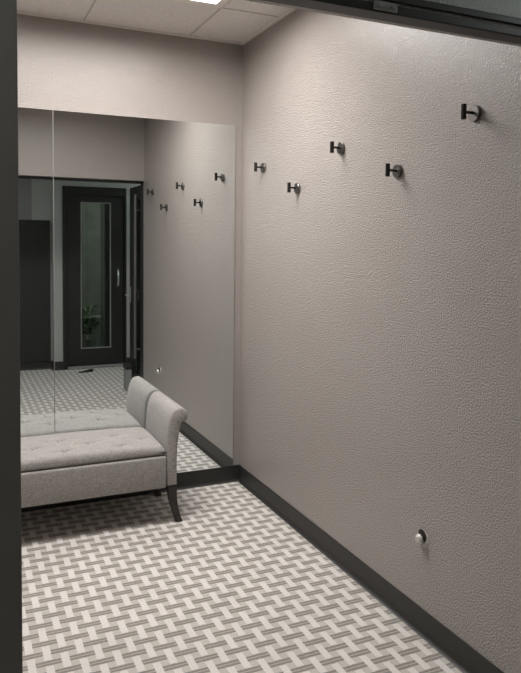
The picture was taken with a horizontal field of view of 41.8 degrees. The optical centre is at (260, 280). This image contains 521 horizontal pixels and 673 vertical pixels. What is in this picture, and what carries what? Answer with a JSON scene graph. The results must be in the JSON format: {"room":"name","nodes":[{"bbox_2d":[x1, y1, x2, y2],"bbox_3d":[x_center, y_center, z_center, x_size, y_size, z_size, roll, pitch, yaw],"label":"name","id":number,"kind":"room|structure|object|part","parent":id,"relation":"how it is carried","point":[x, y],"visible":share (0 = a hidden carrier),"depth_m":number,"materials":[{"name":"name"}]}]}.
{"room":"changing room","nodes":[
{"label":"changing room","id":0,"kind":"room"},
{"bbox_2d":[17,14,242,464],"bbox_3d":[-1.157,-0.079,3.823,2.460,2.704,0.114,-1,3,-24],"label":"wall","id":1,"kind":"structure","parent":0,"point":[63,65],"depth_m":3.90,"materials":[{"name":"beige paint"}]},
{"bbox_2d":[18,107,54,436],"bbox_3d":[-1.634,0.129,3.554,1.074,2.104,0.006,-1,3,-24],"label":"wall mirror","id":2,"kind":"object","parent":1,"relation":"attached to","point":[35,126],"visible":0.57,"depth_m":3.72,"materials":[{"name":"clear glass"}]},
{"bbox_2d":[21,465,238,511],"bbox_3d":[-1.153,1.224,3.828,2.240,0.101,0.017,-1,3,-24],"label":"baseboard","id":3,"kind":"structure","parent":1,"relation":"attached to","point":[228,474],"depth_m":4.16,"materials":[{"name":"grey rubber"}]},
{"bbox_2d":[53,110,235,472],"bbox_3d":[-0.652,0.116,3.994,1.072,2.104,0.006,-1,3,-24],"label":"wall mirror","id":4,"kind":"object","parent":1,"relation":"attached to","point":[144,208],"visible":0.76,"depth_m":3.97,"materials":[{"name":"clear glass"}]},
{"bbox_2d":[17,0,289,41],"bbox_3d":[0.127,-1.335,1.798,5.100,0.046,4.720,-1,3,-24],"label":"ceiling","id":5,"kind":"structure","parent":0,"point":[159,15],"depth_m":3.63,"materials":[{"name":"tile"}]},
{"bbox_2d":[83,0,277,35],"bbox_3d":[-0.641,-1.362,2.608,2.240,0.003,2.386,-1,3,-24],"label":"trim","id":6,"kind":"structure","parent":5,"relation":"attached to","point":[95,0],"depth_m":3.60,"materials":[{"name":"metal"}]},
{"bbox_2d":[171,0,229,7],"bbox_3d":[-0.633,-1.378,2.992,1.208,0.009,0.598,-1,3,-24],"label":"recessed light","id":7,"kind":"object","parent":5,"relation":"in","point":[211,3],"visible":1,"depth_m":3.43,"materials":[{"name":"beige"}]},
{"bbox_2d":[195,0,219,3],"bbox_3d":[-0.633,-1.380,2.991,1.125,0.002,0.515,-1,3,-24],"label":"diffuser","id":8,"kind":"object","parent":7,"relation":"attached to","point":[196,1],"depth_m":3.42,"materials":[{"name":"white"}]},
{"bbox_2d":[21,481,461,672],"bbox_3d":[0.099,1.418,1.945,5.100,0.060,4.720,-1,3,-24],"label":"floor","id":9,"kind":"structure","parent":0,"point":[120,585],"depth_m":2.87,"materials":[{"name":"tile"}]},
{"bbox_2d":[21,391,187,521],"bbox_3d":[-1.050,0.979,3.595,1.250,0.618,0.460,-1,3,-24],"label":"bench","id":10,"kind":"object","parent":9,"relation":"on","point":[79,465],"visible":0.93,"depth_m":3.52,"materials":[{"name":"grey fabric"}]},
{"bbox_3d":[-1.051,1.007,3.596,1.018,0.171,0.456,-1,3,-24],"label":"seat rail","id":11,"kind":"part","parent":10,"relation":"part of","materials":[{"name":"grey fabric"}]},
{"bbox_2d":[21,427,165,471],"bbox_3d":[-1.051,0.894,3.595,1.012,0.081,0.448,-1,3,-24],"label":"seat cushion","id":12,"kind":"object","parent":10,"relation":"on","point":[113,448],"depth_m":3.53,"materials":[{"name":"grey fabric"}]},
{"bbox_3d":[-0.626,1.167,4.013,0.082,0.205,0.040,-1,3,-24],"label":"leg","id":13,"kind":"part","parent":10,"relation":"part of","materials":[{"name":"brown wood"}]},
{"bbox_3d":[-0.531,0.870,3.821,0.116,0.412,0.460,-1,3,-24],"label":"arm","id":14,"kind":"part","parent":10,"relation":"part of","materials":[{"name":"grey fabric"}]},
{"bbox_3d":[-0.461,1.189,3.645,0.082,0.205,0.042,-1,3,-24],"label":"leg","id":15,"kind":"part","parent":10,"relation":"part of","materials":[{"name":"brown wood"}]},
{"bbox_2d":[239,9,520,672],"bbox_3d":[0.422,-0.028,3.162,0.120,2.704,2.386,-1,3,-24],"label":"wall","id":16,"kind":"structure","parent":0,"point":[380,331],"depth_m":2.75,"materials":[{"name":"beige paint"}]},
{"bbox_2d":[17,8,295,44],"bbox_3d":[-0.641,-1.359,2.608,2.240,0.009,2.386,-1,3,-24],"label":"trim","id":17,"kind":"structure","parent":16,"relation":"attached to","point":[290,10],"depth_m":3.83,"materials":[{"name":"white metal"}]},
{"bbox_2d":[254,162,265,172],"bbox_3d":[-0.008,-0.641,3.882,0.061,0.055,0.055,-1,3,-24],"label":"coat hook","id":18,"kind":"object","parent":16,"relation":"attached to","point":[262,167],"visible":1,"depth_m":3.87,"materials":[{"name":"grey metal"}]},
{"bbox_2d":[287,182,299,193],"bbox_3d":[0.166,-0.472,3.498,0.061,0.055,0.055,-1,3,-24],"label":"coat hook","id":19,"kind":"object","parent":16,"relation":"attached to","point":[296,187],"visible":1,"depth_m":3.49,"materials":[{"name":"black metal"}]},
{"bbox_2d":[330,141,344,154],"bbox_3d":[0.343,-0.601,3.098,0.061,0.055,0.055,-1,3,-24],"label":"coat hook","id":20,"kind":"object","parent":16,"relation":"attached to","point":[340,147],"visible":1,"depth_m":3.09,"materials":[{"name":"black metal"}]},
{"bbox_2d":[238,465,503,672],"bbox_3d":[0.347,1.273,3.201,0.017,0.101,2.382,-1,3,-24],"label":"baseboard","id":21,"kind":"structure","parent":16,"relation":"attached to","point":[448,644],"depth_m":2.87,"materials":[{"name":"grey rubber"}]},
{"bbox_2d":[385,163,402,177],"bbox_3d":[0.522,-0.433,2.704,0.061,0.055,0.055,-1,3,-24],"label":"coat hook","id":22,"kind":"object","parent":16,"relation":"attached to","point":[397,170],"visible":1,"depth_m":2.69,"materials":[{"name":"black metal"}]},
{"bbox_2d":[415,529,428,546],"bbox_3d":[0.607,0.983,2.596,0.030,0.068,0.067,-1,3,-24],"label":"door stop","id":23,"kind":"object","parent":16,"relation":"attached to","point":[421,538],"visible":1,"depth_m":2.58,"materials":[{"name":"metal"}]},
{"bbox_3d":[0.603,0.987,2.594,0.021,0.043,0.043,-1,3,-24],"label":"knob","id":24,"kind":"part","parent":23,"relation":"part of","materials":[{"name":"silver metal"}]},
{"bbox_2d":[461,104,480,121],"bbox_3d":[0.702,-0.564,2.298,0.061,0.055,0.055,-1,3,-24],"label":"coat hook","id":25,"kind":"object","parent":16,"relation":"attached to","point":[474,113],"visible":1,"depth_m":2.29,"materials":[{"name":"black metal"}]},
{"bbox_2d":[246,0,520,46],"bbox_3d":[0.196,0.049,1.686,4.900,2.704,0.126,-1,3,-24],"label":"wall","id":26,"kind":"structure","parent":0,"point":[258,1],"depth_m":1.75,"materials":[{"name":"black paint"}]},
{"bbox_2d":[0,0,520,672],"bbox_3d":[0.220,0.370,1.453,1.755,2.087,0.565,-1,3,-24],"label":"door frame","id":27,"kind":"structure","parent":26,"relation":"in","point":[11,647],"depth_m":1.31,"materials":[{"name":"black metal"}]},
{"bbox_3d":[0.299,-0.653,1.624,0.065,0.021,0.013,-1,3,-24],"label":"strike plate","id":28,"kind":"part","parent":27,"relation":"part of","materials":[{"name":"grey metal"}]},
{"bbox_3d":[0.215,-0.661,1.616,1.565,0.045,0.061,-1,3,-24],"label":"head frame","id":29,"kind":"part","parent":27,"relation":"part of","materials":[{"name":"black metal"}]}
]}

